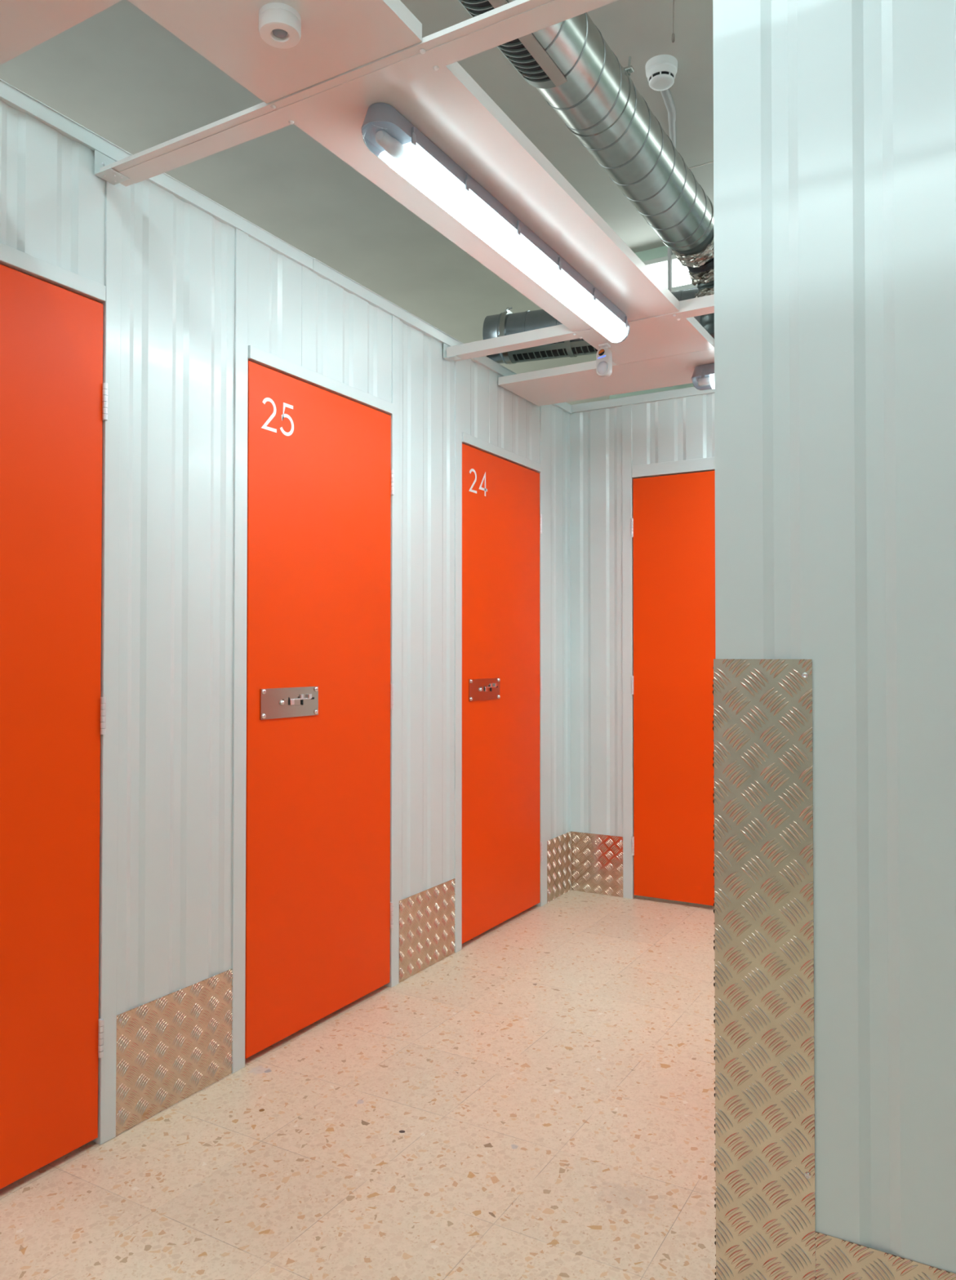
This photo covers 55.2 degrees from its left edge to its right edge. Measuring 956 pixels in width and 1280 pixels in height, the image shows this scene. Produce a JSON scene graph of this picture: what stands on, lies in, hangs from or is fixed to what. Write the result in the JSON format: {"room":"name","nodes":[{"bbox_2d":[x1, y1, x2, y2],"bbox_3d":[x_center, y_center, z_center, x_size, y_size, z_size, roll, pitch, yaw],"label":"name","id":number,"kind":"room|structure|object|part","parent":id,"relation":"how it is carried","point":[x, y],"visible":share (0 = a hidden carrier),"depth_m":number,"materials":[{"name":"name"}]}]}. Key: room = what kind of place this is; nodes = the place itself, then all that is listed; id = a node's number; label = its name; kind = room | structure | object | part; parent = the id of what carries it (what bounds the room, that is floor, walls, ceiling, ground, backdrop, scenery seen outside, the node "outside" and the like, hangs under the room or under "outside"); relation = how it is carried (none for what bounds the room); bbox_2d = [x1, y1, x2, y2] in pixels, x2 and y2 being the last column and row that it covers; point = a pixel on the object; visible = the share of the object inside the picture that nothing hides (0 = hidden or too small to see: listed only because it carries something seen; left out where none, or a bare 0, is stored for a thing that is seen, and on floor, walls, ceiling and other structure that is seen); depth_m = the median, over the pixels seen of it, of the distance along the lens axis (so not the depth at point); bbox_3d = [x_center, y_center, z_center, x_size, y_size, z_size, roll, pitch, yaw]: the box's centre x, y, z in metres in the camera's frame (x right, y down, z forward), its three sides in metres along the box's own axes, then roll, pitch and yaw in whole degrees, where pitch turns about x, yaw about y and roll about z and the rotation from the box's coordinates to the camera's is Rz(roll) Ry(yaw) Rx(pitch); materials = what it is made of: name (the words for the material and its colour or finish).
{"room":"self-storage corridor","nodes":[
{"label":"self-storage corridor","id":0,"kind":"room"},
{"bbox_2d":[0,98,570,1144],"bbox_3d":[-1.679,0.017,2.646,1.709,2.450,5.700,-1,-1,30],"label":"wall","id":1,"kind":"structure","parent":0,"point":[188,298],"depth_m":2.56,"materials":[{"name":"white metal"}]},
{"bbox_3d":[-1.123,-1.034,1.966,0.032,0.370,0.728,-1,-1,30],"label":"wall panel","id":2,"kind":"part","parent":1,"relation":"part of","materials":[{"name":"white paint"}]},
{"bbox_2d":[0,264,107,1189],"bbox_3d":[-1.115,0.187,1.951,0.054,2.048,0.732,-1,-1,30],"label":"door","id":3,"kind":"structure","parent":1,"relation":"in","point":[54,393],"depth_m":2.12,"materials":[{"name":"orange paint"}]},
{"bbox_2d":[0,0,121,65],"bbox_3d":[-0.360,-1.179,1.256,1.978,0.034,0.402,-1,-1,30],"label":"ceiling tray","id":4,"kind":"object","parent":1,"relation":"attached to","point":[24,24],"visible":1,"depth_m":1.70,"materials":[{"name":"white metal"}]},
{"bbox_2d":[0,78,314,270],"bbox_3d":[-1.476,-1.236,1.375,0.072,0.039,3.670,-1,-1,30],"label":"trim","id":5,"kind":"structure","parent":1,"relation":"attached to","point":[11,95],"depth_m":2.40,"materials":[{"name":"white paint"}]},
{"bbox_2d":[115,968,232,1135],"bbox_3d":[-0.803,1.089,2.449,0.004,0.298,0.397,-1,-1,30],"label":"kick plate","id":6,"kind":"object","parent":1,"relation":"attached to","point":[171,1047],"visible":1,"depth_m":2.43,"materials":[{"name":"metal"}]},
{"bbox_3d":[-0.820,0.014,2.475,0.032,2.450,0.396,-1,-1,30],"label":"wall panel","id":7,"kind":"part","parent":1,"relation":"part of","materials":[{"name":"white paint"}]},
{"bbox_2d":[244,360,394,1058],"bbox_3d":[-0.504,0.203,3.007,0.054,2.048,0.734,-1,-1,30],"label":"door","id":8,"kind":"structure","parent":1,"relation":"in","point":[319,909],"depth_m":2.95,"materials":[{"name":"orange paint"}]},
{"bbox_3d":[-0.583,0.194,2.839,0.004,0.092,0.262,-1,-1,30],"label":"lock plate","id":9,"kind":"part","parent":8,"relation":"part of","materials":[{"name":"silver metal"}]},
{"bbox_3d":[-0.512,-1.017,3.022,0.033,0.370,0.731,-1,-1,30],"label":"wall panel","id":10,"kind":"part","parent":1,"relation":"part of","materials":[{"name":"white paint"}]},
{"bbox_2d":[398,878,455,982],"bbox_3d":[-0.186,1.106,3.516,0.004,0.298,0.405,-1,-1,30],"label":"kick plate","id":11,"kind":"object","parent":1,"relation":"attached to","point":[427,922],"visible":1,"depth_m":3.50,"materials":[{"name":"metal"}]},
{"bbox_3d":[-0.208,0.031,3.533,0.032,2.450,0.395,-1,-1,30],"label":"wall panel","id":12,"kind":"part","parent":1,"relation":"part of","materials":[{"name":"white paint"}]},
{"bbox_2d":[311,257,571,413],"bbox_3d":[-0.054,-1.197,3.833,0.074,0.041,2.021,-1,-1,30],"label":"trim","id":13,"kind":"structure","parent":1,"relation":"attached to","point":[322,270],"depth_m":3.35,"materials":[{"name":"white paint"}]},
{"bbox_3d":[0.100,-1.001,4.080,0.033,0.370,0.731,-1,-1,30],"label":"wall panel","id":14,"kind":"part","parent":1,"relation":"part of","materials":[{"name":"white paint"}]},
{"bbox_2d":[462,443,542,943],"bbox_3d":[0.107,0.220,4.065,0.054,2.048,0.735,-1,-1,30],"label":"door","id":15,"kind":"structure","parent":1,"relation":"in","point":[502,849],"depth_m":4.01,"materials":[{"name":"orange paint"}]},
{"bbox_3d":[0.029,0.211,3.897,0.004,0.092,0.262,-1,-1,30],"label":"lock plate","id":16,"kind":"part","parent":15,"relation":"part of","materials":[{"name":"silver metal"}]},
{"bbox_2d":[546,831,570,902],"bbox_3d":[0.403,1.122,4.534,0.004,0.298,0.278,-1,-1,30],"label":"kick plate","id":17,"kind":"object","parent":1,"relation":"attached to","point":[558,848],"visible":1,"depth_m":4.53,"materials":[{"name":"metal"}]},
{"bbox_3d":[0.387,0.047,4.561,0.032,2.450,0.285,-1,-1,30],"label":"wall panel","id":18,"kind":"part","parent":1,"relation":"part of","materials":[{"name":"white paint"}]},
{"bbox_2d":[497,348,714,406],"bbox_3d":[1.049,-1.141,3.684,1.988,0.034,0.397,-1,-1,30],"label":"ceiling panel","id":19,"kind":"object","parent":1,"relation":"attached to","point":[579,381],"visible":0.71,"depth_m":3.94,"materials":[{"name":"paint"}]},
{"bbox_2d":[691,363,714,390],"bbox_3d":[1.530,-1.080,3.407,1.494,0.094,0.095,-1,-1,30],"label":"lamp","id":20,"kind":"object","parent":19,"relation":"attached to","point":[702,374],"visible":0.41,"depth_m":3.73,"materials":[{"name":"grey"}]},
{"bbox_2d":[709,373,714,388],"bbox_3d":[1.548,-1.057,3.396,1.362,0.048,0.086,-1,-1,30],"label":"diffuser","id":21,"kind":"object","parent":20,"relation":"attached to","point":[711,375],"depth_m":3.70,"materials":[{"name":"white plastic"}]},
{"bbox_2d":[0,0,713,404],"bbox_3d":[0.198,-2.282,3.041,7.600,0.060,10.600,-1,-1,30],"label":"ceiling","id":22,"kind":"structure","parent":0,"point":[117,73],"depth_m":4.07,"materials":[{"name":"paint"}]},
{"bbox_2d":[457,0,714,338],"bbox_3d":[-0.048,-1.607,2.189,0.262,0.514,4.502,-1,-1,30],"label":"spiral duct","id":23,"kind":"object","parent":22,"relation":"hanging from","point":[569,62],"visible":0.76,"depth_m":2.95,"materials":[{"name":"grey metal"}]},
{"bbox_2d":[457,0,567,88],"bbox_3d":[-0.141,-1.655,2.100,0.141,0.063,1.350,-1,-1,30],"label":"grille","id":24,"kind":"object","parent":23,"relation":"attached to","point":[532,55],"depth_m":2.55,"materials":[{"name":"black"}]},
{"bbox_2d":[482,288,700,364],"bbox_3d":[1.170,-1.538,4.243,2.354,0.272,0.255,0,-1,20],"label":"duct","id":25,"kind":"object","parent":23,"relation":"attached to","point":[507,322],"visible":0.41,"depth_m":4.49,"materials":[{"name":"silver metal"}]},
{"bbox_2d":[507,339,597,363],"bbox_3d":[0.857,-1.425,4.326,1.498,0.041,0.373,-1,-1,30],"label":"grille","id":26,"kind":"object","parent":25,"relation":"attached to","point":[571,348],"depth_m":4.49,"materials":[{"name":"black"}]},
{"bbox_3d":[0.475,-1.815,2.890,0.014,0.055,0.018,1,-1,-45],"label":"hanger rod","id":27,"kind":"part","parent":23,"relation":"part of","materials":[{"name":"silver metal"}]},
{"bbox_2d":[644,54,677,90],"bbox_3d":[0.715,-2.204,3.564,0.124,0.078,0.124,-1,-1,30],"label":"smoke detector","id":28,"kind":"object","parent":22,"relation":"attached to","point":[660,69],"visible":1,"depth_m":3.53,"materials":[{"name":"white plastic"}]},
{"bbox_2d":[648,71,673,80],"bbox_3d":[0.715,-2.182,3.564,0.094,0.011,0.094,-1,-1,30],"label":"vent","id":29,"kind":"object","parent":28,"relation":"attached to","point":[653,75],"depth_m":3.53,"materials":[{"name":"black"}]},
{"bbox_2d":[660,88,675,386],"bbox_3d":[0.918,-1.828,4.352,0.067,0.813,1.522,0,-1,13],"label":"conduit","id":30,"kind":"object","parent":22,"relation":"attached to","point":[666,95],"visible":0.34,"depth_m":3.94,"materials":[{"name":"grey plastic"}]},
{"bbox_2d":[671,0,674,42],"bbox_3d":[0.519,-1.916,2.393,0.008,0.693,0.036,1,-1,-31],"label":"cable","id":31,"kind":"object","parent":22,"relation":"hanging from","point":[673,33],"visible":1,"depth_m":2.40,"materials":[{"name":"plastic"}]},
{"bbox_2d":[0,889,715,1279],"bbox_3d":[0.198,1.277,2.985,7.600,0.060,10.600,-1,-1,30],"label":"floor","id":32,"kind":"structure","parent":0,"point":[536,1100],"depth_m":2.23,"materials":[{"name":"stone"}]},
{"bbox_2d":[569,392,714,898],"bbox_3d":[2.385,0.032,3.591,4.400,2.450,0.054,-1,-1,30],"label":"wall","id":33,"kind":"structure","parent":0,"point":[610,448],"depth_m":4.57,"materials":[{"name":"white metal"}]},
{"bbox_3d":[0.603,0.048,4.619,0.285,2.450,0.032,-1,-1,30],"label":"wall panel","id":34,"kind":"part","parent":33,"relation":"part of","materials":[{"name":"white paint"}]},
{"bbox_2d":[570,831,622,897],"bbox_3d":[0.596,1.123,4.584,0.282,0.298,0.004,-1,-1,30],"label":"kick plate","id":35,"kind":"object","parent":33,"relation":"attached to","point":[596,860],"visible":1,"depth_m":4.58,"materials":[{"name":"metal"}]},
{"bbox_2d":[571,384,714,413],"bbox_3d":[2.388,-1.201,3.616,4.400,0.041,0.072,-1,-1,30],"label":"trim","id":36,"kind":"structure","parent":33,"relation":"attached to","point":[691,391],"depth_m":4.50,"materials":[{"name":"white paint"}]},
{"bbox_2d":[631,471,715,906],"bbox_3d":[1.077,0.225,4.336,0.734,2.048,0.054,-1,-1,30],"label":"door","id":37,"kind":"structure","parent":33,"relation":"in","point":[673,522],"depth_m":4.40,"materials":[{"name":"orange paint"}]},
{"bbox_3d":[1.086,-1.001,4.357,0.728,0.360,0.032,-1,-1,30],"label":"wall panel","id":38,"kind":"part","parent":33,"relation":"part of","materials":[{"name":"white paint"}]},
{"bbox_2d":[608,245,704,399],"bbox_3d":[3.451,-0.463,5.492,4.450,3.500,3.050,-1,-1,30],"label":"wall","id":39,"kind":"structure","parent":0,"point":[661,251],"depth_m":5.18,"materials":[{"name":"green paint"}]},
{"bbox_2d":[642,254,697,292],"bbox_3d":[2.372,-2.043,4.350,3.834,0.213,0.049,-1,-1,30],"label":"window","id":40,"kind":"structure","parent":39,"relation":"in","point":[682,280],"depth_m":5.09,"materials":[{"name":"white glass"}]},
{"bbox_3d":[2.374,-2.045,4.353,3.750,0.157,0.007,-1,-1,30],"label":"pane","id":41,"kind":"part","parent":40,"relation":"part of","materials":[{"name":"white glass"}]},
{"bbox_2d":[712,0,955,1273],"bbox_3d":[2.040,-0.001,1.492,2.896,2.450,1.606,-1,-1,30],"label":"wall","id":42,"kind":"structure","parent":0,"point":[834,121],"depth_m":1.41,"materials":[{"name":"white metal"}]},
{"bbox_2d":[94,0,617,186],"bbox_3d":[-0.267,-1.176,1.900,1.506,0.064,0.084,-1,-1,30],"label":"ceiling beam","id":43,"kind":"structure","parent":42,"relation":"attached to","point":[517,19],"depth_m":1.89,"materials":[{"name":"white metal"}]},
{"bbox_2d":[128,0,422,103],"bbox_3d":[-0.371,-1.172,1.706,0.399,0.034,0.360,-1,-1,30],"label":"ceiling panel","id":44,"kind":"object","parent":43,"relation":"attached to","point":[339,37],"visible":0.94,"depth_m":1.75,"materials":[{"name":"white metal"}]},
{"bbox_2d":[258,2,301,48],"bbox_3d":[-0.367,-1.138,1.695,0.077,0.036,0.077,-1,-1,30],"label":"sensor","id":45,"kind":"object","parent":44,"relation":"attached to","point":[279,24],"visible":1,"depth_m":1.67,"materials":[{"name":"white plastic"}]},
{"bbox_2d":[293,61,679,332],"bbox_3d":[0.141,-1.158,2.592,0.399,0.034,1.520,-1,-1,30],"label":"ceiling panel","id":46,"kind":"object","parent":43,"relation":"attached to","point":[446,104],"visible":0.7,"depth_m":2.31,"materials":[{"name":"white metal"}]},
{"bbox_2d":[361,102,630,343],"bbox_3d":[0.138,-1.093,2.587,0.095,0.094,1.476,-1,-1,30],"label":"lamp","id":47,"kind":"object","parent":46,"relation":"attached to","point":[387,134],"visible":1,"depth_m":2.31,"materials":[{"name":"grey plastic"}]},
{"bbox_2d":[443,293,714,361],"bbox_3d":[0.531,-1.154,3.281,1.506,0.064,0.069,-1,-1,30],"label":"ceiling beam","id":48,"kind":"structure","parent":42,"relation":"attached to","point":[702,305],"depth_m":3.43,"materials":[{"name":"white metal"}]},
{"bbox_2d":[582,316,714,364],"bbox_3d":[0.649,-1.144,3.470,0.399,0.034,0.371,-1,-1,30],"label":"ceiling tray","id":49,"kind":"object","parent":48,"relation":"attached to","point":[684,335],"visible":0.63,"depth_m":3.45,"materials":[{"name":"white metal"}]},
{"bbox_2d":[595,342,612,377],"bbox_3d":[0.480,-1.063,3.476,0.056,0.128,0.056,-1,-1,30],"label":"detector","id":50,"kind":"object","parent":49,"relation":"attached to","point":[603,355],"visible":1,"depth_m":3.46,"materials":[{"name":"white plastic"}]},
{"bbox_2d":[712,658,815,1279],"bbox_3d":[0.496,0.628,1.538,0.159,1.192,0.158,-1,-1,30],"label":"guard","id":51,"kind":"object","parent":42,"relation":"attached to","point":[764,1095],"visible":1,"depth_m":1.47,"materials":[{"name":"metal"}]},
{"bbox_3d":[0.430,0.628,1.579,0.004,1.192,0.154,-1,-1,30],"label":"return plate","id":52,"kind":"part","parent":51,"relation":"part of","materials":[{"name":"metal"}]},
{"bbox_2d":[814,1231,955,1279],"bbox_3d":[0.616,1.072,1.373,0.206,0.298,0.004,-1,-1,30],"label":"kick plate","id":53,"kind":"object","parent":42,"relation":"attached to","point":[836,1258],"visible":1,"depth_m":1.39,"materials":[{"name":"metal"}]}
]}

